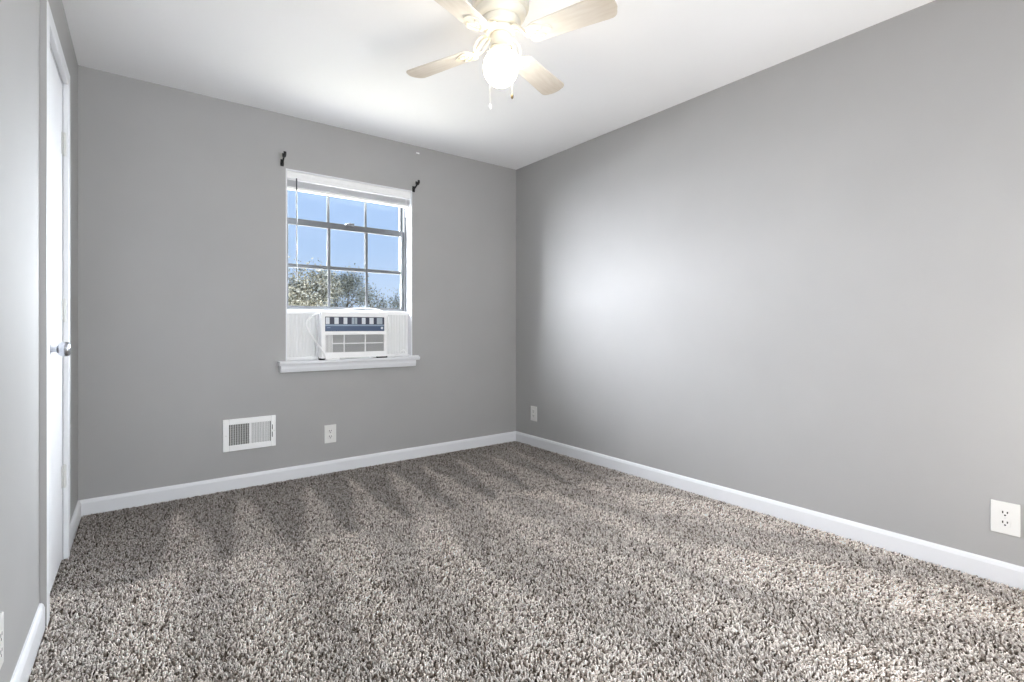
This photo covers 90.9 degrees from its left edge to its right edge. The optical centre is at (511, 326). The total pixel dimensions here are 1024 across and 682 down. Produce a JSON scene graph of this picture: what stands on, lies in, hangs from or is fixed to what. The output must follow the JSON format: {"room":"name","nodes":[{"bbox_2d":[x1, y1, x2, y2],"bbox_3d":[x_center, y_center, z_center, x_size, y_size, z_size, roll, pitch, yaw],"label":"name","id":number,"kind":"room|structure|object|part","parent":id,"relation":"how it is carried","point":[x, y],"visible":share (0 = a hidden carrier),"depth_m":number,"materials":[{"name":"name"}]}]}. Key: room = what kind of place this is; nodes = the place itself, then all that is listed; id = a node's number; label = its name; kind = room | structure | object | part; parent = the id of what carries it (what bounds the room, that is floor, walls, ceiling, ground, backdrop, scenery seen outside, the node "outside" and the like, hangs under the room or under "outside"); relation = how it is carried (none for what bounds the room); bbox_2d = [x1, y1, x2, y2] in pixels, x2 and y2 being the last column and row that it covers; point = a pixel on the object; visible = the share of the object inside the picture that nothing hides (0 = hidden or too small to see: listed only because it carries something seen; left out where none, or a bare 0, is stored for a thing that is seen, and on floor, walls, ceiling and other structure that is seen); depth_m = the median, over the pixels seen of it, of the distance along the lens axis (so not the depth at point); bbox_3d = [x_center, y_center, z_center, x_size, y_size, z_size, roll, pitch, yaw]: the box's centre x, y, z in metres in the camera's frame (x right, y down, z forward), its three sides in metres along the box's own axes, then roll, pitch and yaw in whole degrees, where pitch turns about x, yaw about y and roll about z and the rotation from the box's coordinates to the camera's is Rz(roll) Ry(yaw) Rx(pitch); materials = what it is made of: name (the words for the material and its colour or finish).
{"room":"empty bedroom","nodes":[
{"label":"empty bedroom","id":0,"kind":"room"},
{"bbox_2d":[0,0,77,681],"bbox_3d":[-1.046,-0.143,0.846,0.121,2.554,4.590,0,0,-36],"label":"wall","id":1,"kind":"structure","parent":0,"point":[19,19],"depth_m":1.46,"materials":[{"name":"grey paint"}]},
{"bbox_2d":[0,612,3,668],"bbox_3d":[-1.235,0.766,1.214,0.008,0.126,0.082,0,0,-36],"label":"wall outlet","id":2,"kind":"object","parent":1,"relation":"attached to","point":[1,613],"visible":1,"depth_m":1.23,"materials":[{"name":"white plastic"}]},
{"bbox_2d":[0,629,2,643],"bbox_3d":[-1.233,0.747,1.215,0.003,0.028,0.034,0,0,-36],"label":"receptacle","id":3,"kind":"object","parent":2,"relation":"attached to","point":[1,630],"depth_m":1.22,"materials":[{"name":"white plastic"}]},
{"bbox_2d":[0,645,2,659],"bbox_3d":[-1.233,0.785,1.215,0.003,0.028,0.034,0,0,-36],"label":"receptacle","id":4,"kind":"object","parent":2,"relation":"attached to","point":[1,646],"depth_m":1.22,"materials":[{"name":"white plastic"}]},
{"bbox_2d":[39,0,46,628],"bbox_3d":[-1.601,-0.050,1.722,0.018,2.167,0.003,0,0,-37],"label":"trim","id":5,"kind":"structure","parent":1,"relation":"attached to","point":[42,3],"depth_m":1.72,"materials":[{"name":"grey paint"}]},
{"bbox_2d":[10,501,80,681],"bbox_3d":[-0.991,0.987,0.883,0.018,0.094,4.566,0,0,-36],"label":"baseboard","id":6,"kind":"structure","parent":1,"relation":"attached to","point":[26,660],"depth_m":1.57,"materials":[{"name":"white paint"}]},
{"bbox_2d":[47,0,69,626],"bbox_3d":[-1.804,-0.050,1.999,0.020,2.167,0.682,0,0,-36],"label":"trim","id":7,"kind":"structure","parent":1,"relation":"attached to","point":[53,40],"depth_m":2.22,"materials":[{"name":"white paint"}]},
{"bbox_2d":[50,50,70,591],"bbox_3d":[-1.801,-0.024,2.002,0.102,2.081,0.551,0,0,-36],"label":"door","id":8,"kind":"structure","parent":1,"relation":"in","point":[58,348],"depth_m":2.02,"materials":[{"name":"white paint"}]},
{"bbox_3d":[-1.827,-0.024,1.982,0.035,2.081,0.548,0,0,-36],"label":"panel","id":9,"kind":"part","parent":8,"relation":"part of","materials":[{"name":"white paint"}]},
{"bbox_3d":[-1.683,0.083,1.879,0.059,0.054,0.054,0,0,-36],"label":"knob","id":10,"kind":"part","parent":8,"relation":"part of","materials":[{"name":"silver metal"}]},
{"bbox_2d":[78,65,515,499],"bbox_3d":[-1.239,-0.143,3.708,3.455,2.554,0.200,0,0,-37],"label":"wall","id":11,"kind":"structure","parent":0,"point":[182,194],"depth_m":3.19,"materials":[{"name":"grey paint"}]},
{"bbox_2d":[223,415,275,451],"bbox_3d":[-1.680,0.682,3.233,0.306,0.202,0.020,0,0,-37],"label":"air vent","id":12,"kind":"object","parent":11,"relation":"in","point":[251,432],"visible":1,"depth_m":3.23,"materials":[{"name":"white plastic"}]},
{"bbox_2d":[280,151,285,165],"bbox_3d":[-1.504,-1.108,3.322,0.024,0.075,0.092,0,0,-37],"label":"curtain rod bracket","id":13,"kind":"object","parent":11,"relation":"attached to","point":[284,153],"visible":1,"depth_m":3.33,"materials":[{"name":"black metal"}]},
{"bbox_2d":[78,431,516,517],"bbox_3d":[-1.154,0.987,3.638,3.005,0.094,0.014,0,0,-37],"label":"baseboard","id":14,"kind":"structure","parent":11,"relation":"attached to","point":[102,504],"depth_m":3.31,"materials":[{"name":"white paint"}]},
{"bbox_2d":[324,424,335,443],"bbox_3d":[-1.278,0.752,3.546,0.082,0.126,0.008,0,0,-37],"label":"wall outlet","id":15,"kind":"object","parent":11,"relation":"attached to","point":[329,430],"visible":1,"depth_m":3.54,"materials":[{"name":"white plastic"}]},
{"bbox_2d":[277,190,419,372],"bbox_3d":[-1.177,-0.374,3.677,1.009,1.360,0.215,0,0,-37],"label":"window","id":16,"kind":"structure","parent":11,"relation":"in","point":[288,366],"depth_m":3.68,"materials":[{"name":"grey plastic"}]},
{"bbox_3d":[-1.226,-0.720,3.748,0.873,0.607,0.016,0,0,-37],"label":"sash","id":17,"kind":"part","parent":16,"relation":"part of","materials":[{"name":"clear glass"}]},
{"bbox_3d":[-1.213,-0.440,3.731,0.873,0.631,0.016,0,0,-37],"label":"sash","id":18,"kind":"part","parent":16,"relation":"part of","materials":[{"name":"clear glass"}]},
{"bbox_2d":[287,170,410,280],"bbox_3d":[-1.163,-0.681,3.673,0.902,0.743,0.058,0,0,-37],"label":"window blind","id":19,"kind":"object","parent":16,"relation":"attached to","point":[296,181],"visible":0.94,"depth_m":3.62,"materials":[{"name":"white plastic"}]},
{"bbox_3d":[-1.166,-0.942,3.677,0.898,0.017,0.040,0,0,-37],"label":"rail","id":20,"kind":"part","parent":19,"relation":"part of","materials":[{"name":"white plastic"}]},
{"bbox_2d":[287,307,418,359],"bbox_3d":[-1.234,0.042,3.805,0.951,0.373,0.490,0,0,-37],"label":"window air conditioner","id":21,"kind":"object","parent":16,"relation":"on","point":[334,334],"visible":0.98,"depth_m":3.57,"materials":[{"name":"white plastic"}]},
{"bbox_2d":[287,314,315,356],"bbox_3d":[-1.463,0.058,3.500,0.210,0.300,0.007,0,0,-37],"label":"panel","id":22,"kind":"object","parent":21,"relation":"hanging from","point":[300,343],"depth_m":3.50,"materials":[{"name":"plastic"}]},
{"bbox_3d":[-1.462,0.053,3.499,0.218,0.350,0.028,0,0,-37],"label":"curtain frame","id":23,"kind":"part","parent":21,"relation":"part of","materials":[{"name":"white plastic"}]},
{"bbox_3d":[-1.280,0.064,3.815,0.450,0.328,0.420,0,0,-37],"label":"casing","id":24,"kind":"part","parent":21,"relation":"part of","materials":[{"name":"white plastic"}]},
{"bbox_3d":[-1.166,0.042,3.613,0.612,0.373,0.064,0,0,-43],"label":"power cord","id":25,"kind":"part","parent":21,"relation":"part of","materials":[{"name":"white plastic"}]},
{"bbox_3d":[-1.195,-0.112,3.703,0.450,0.021,0.028,0,0,-37],"label":"rail","id":26,"kind":"part","parent":21,"relation":"part of","materials":[{"name":"white plastic"}]},
{"bbox_3d":[-1.137,0.057,3.625,0.472,0.321,0.055,0,0,-37],"label":"panel","id":27,"kind":"part","parent":21,"relation":"part of","materials":[{"name":"white plastic"}]},
{"bbox_3d":[-1.128,-0.021,3.619,0.431,0.102,0.026,0,0,-37],"label":"control panel","id":28,"kind":"part","parent":21,"relation":"part of","materials":[{"name":"white plastic"}]},
{"bbox_2d":[326,334,383,352],"bbox_3d":[-1.126,0.116,3.618,0.424,0.123,0.030,0,0,-37],"label":"grille","id":29,"kind":"object","parent":21,"relation":"attached to","point":[335,343],"depth_m":3.62,"materials":[{"name":"white plastic"}]},
{"bbox_3d":[-0.921,0.053,3.911,0.234,0.350,0.028,0,0,-37],"label":"curtain frame","id":30,"kind":"part","parent":21,"relation":"part of","materials":[{"name":"white plastic"}]},
{"bbox_2d":[387,315,405,353],"bbox_3d":[-0.922,0.058,3.912,0.226,0.300,0.007,0,0,-37],"label":"panel","id":31,"kind":"object","parent":21,"relation":"hanging from","point":[396,332],"depth_m":3.93,"materials":[{"name":"plastic"}]},
{"bbox_3d":[-0.817,0.200,3.885,0.197,0.057,0.020,0,0,-20],"label":"power cord","id":32,"kind":"part","parent":21,"relation":"part of","materials":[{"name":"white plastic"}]},
{"bbox_3d":[-1.216,-0.400,3.744,0.908,1.309,0.060,0,0,-37],"label":"frame","id":33,"kind":"part","parent":16,"relation":"part of","materials":[{"name":"grey plastic"}]},
{"bbox_2d":[286,168,411,360],"bbox_3d":[-1.207,-0.404,3.731,0.924,1.317,0.200,0,0,-37],"label":"trim","id":34,"kind":"structure","parent":11,"relation":"attached to","point":[409,210],"depth_m":3.94,"materials":[{"name":"white paint"}]},
{"bbox_2d":[412,180,419,191],"bbox_3d":[-0.742,-1.091,3.902,0.024,0.075,0.092,0,0,-37],"label":"curtain rod bracket","id":35,"kind":"object","parent":11,"relation":"attached to","point":[416,182],"visible":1,"depth_m":3.90,"materials":[{"name":"black metal"}]},
{"bbox_2d":[62,0,934,169],"bbox_3d":[0.111,-1.495,1.732,3.705,0.150,5.020,0,0,-37],"label":"ceiling","id":36,"kind":"structure","parent":0,"point":[344,64],"depth_m":2.64,"materials":[{"name":"white paint"}]},
{"bbox_2d":[406,0,617,109],"bbox_3d":[-0.048,-1.173,2.147,0.776,0.494,0.776,0,0,-13],"label":"ceiling fan","id":37,"kind":"object","parent":36,"relation":"hanging from","point":[500,20],"visible":1,"depth_m":2.09,"materials":[{"name":"beige wood"}]},
{"bbox_3d":[-0.329,-1.206,2.324,0.364,0.028,0.123,0,0,32],"label":"blade","id":38,"kind":"part","parent":37,"relation":"part of","materials":[{"name":"laminate"}]},
{"bbox_3d":[-0.225,-1.206,1.866,0.123,0.028,0.364,0,0,32],"label":"blade","id":39,"kind":"part","parent":37,"relation":"part of","materials":[{"name":"laminate"}]},
{"bbox_3d":[-0.048,-1.095,2.147,0.148,0.143,0.148,0,0,-37],"label":"globe","id":40,"kind":"part","parent":37,"relation":"part of","materials":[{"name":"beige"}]},
{"bbox_3d":[0.128,-1.206,2.429,0.123,0.028,0.364,0,0,32],"label":"blade","id":41,"kind":"part","parent":37,"relation":"part of","materials":[{"name":"laminate"}]},
{"bbox_3d":[0.233,-1.206,1.971,0.364,0.028,0.123,0,0,32],"label":"blade","id":42,"kind":"part","parent":37,"relation":"part of","materials":[{"name":"laminate"}]},
{"bbox_2d":[28,449,1023,681],"bbox_3d":[0.117,1.084,1.724,3.705,0.100,5.000,0,0,-37],"label":"floor","id":43,"kind":"structure","parent":0,"point":[49,623],"depth_m":1.75,"materials":[{"name":"grey carpet"}]},
{"bbox_2d":[29,441,1023,681],"bbox_3d":[0.209,1.025,1.793,3.057,0.015,4.591,0,0,-37],"label":"carpet","id":44,"kind":"structure","parent":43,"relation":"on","point":[379,479],"depth_m":1.97,"materials":[{"name":"grey carpet"}]},
{"bbox_2d":[516,0,1023,566],"bbox_3d":[1.571,-0.143,2.707,0.200,2.554,4.800,0,0,-37],"label":"wall","id":45,"kind":"structure","parent":0,"point":[798,281],"depth_m":2.58,"materials":[{"name":"grey paint"}]},
{"bbox_2d":[531,406,536,420],"bbox_3d":[0.188,0.747,4.349,0.008,0.126,0.082,0,0,-37],"label":"wall outlet","id":46,"kind":"object","parent":45,"relation":"attached to","point":[533,408],"visible":1,"depth_m":4.35,"materials":[{"name":"white plastic"}]},
{"bbox_2d":[516,431,1023,591],"bbox_3d":[1.430,0.987,2.716,0.014,0.094,4.586,0,0,-37],"label":"baseboard","id":47,"kind":"structure","parent":45,"relation":"attached to","point":[1009,574],"depth_m":2.55,"materials":[{"name":"white paint"}]},
{"bbox_2d":[991,499,1019,536],"bbox_3d":[1.969,0.763,2.012,0.008,0.128,0.086,0,0,-37],"label":"wall outlet","id":48,"kind":"object","parent":45,"relation":"attached to","point":[1005,516],"visible":1,"depth_m":2.01,"materials":[{"name":"white plastic"}]},
{"bbox_2d":[999,509,1010,516],"bbox_3d":[1.967,0.744,2.011,0.003,0.028,0.034,0,0,-37],"label":"receptacle","id":49,"kind":"object","parent":48,"relation":"attached to","point":[1002,512],"depth_m":2.01,"materials":[{"name":"white plastic"}]},
{"bbox_2d":[999,519,1010,526],"bbox_3d":[1.967,0.782,2.011,0.003,0.028,0.034,0,0,-37],"label":"receptacle","id":50,"kind":"object","parent":48,"relation":"attached to","point":[1002,522],"depth_m":2.01,"materials":[{"name":"white plastic"}]},
{"label":"outside","id":51,"kind":"structure","parent":0,"visible":0},
{"bbox_3d":[-35.513,3.920,46.236,120.000,0.200,103.400,0,0,-37],"label":"ground","id":52,"kind":"structure","parent":51,"visible":0},
{"bbox_2d":[288,256,346,309],"bbox_3d":[-9.828,0.285,23.711,4.362,7.079,4.267,0,0,-37],"label":"tree","id":53,"kind":"object","parent":52,"relation":"on","point":[300,293],"visible":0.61,"depth_m":23.24,"materials":[{"name":"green plant"}]},
{"bbox_2d":[315,263,375,306],"bbox_3d":[-12.224,-0.274,34.106,5.447,8.194,4.915,0,0,-37],"label":"tree","id":54,"kind":"object","parent":52,"relation":"on","point":[351,282],"visible":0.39,"depth_m":33.74,"materials":[{"name":"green plant"}]},
{"bbox_2d":[350,287,399,307],"bbox_3d":[-6.565,0.742,28.345,3.890,6.165,5.061,0,0,21],"label":"tree","id":55,"kind":"object","parent":52,"relation":"on","point":[396,303],"visible":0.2,"depth_m":27.57,"materials":[{"name":"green plant"}]}
]}

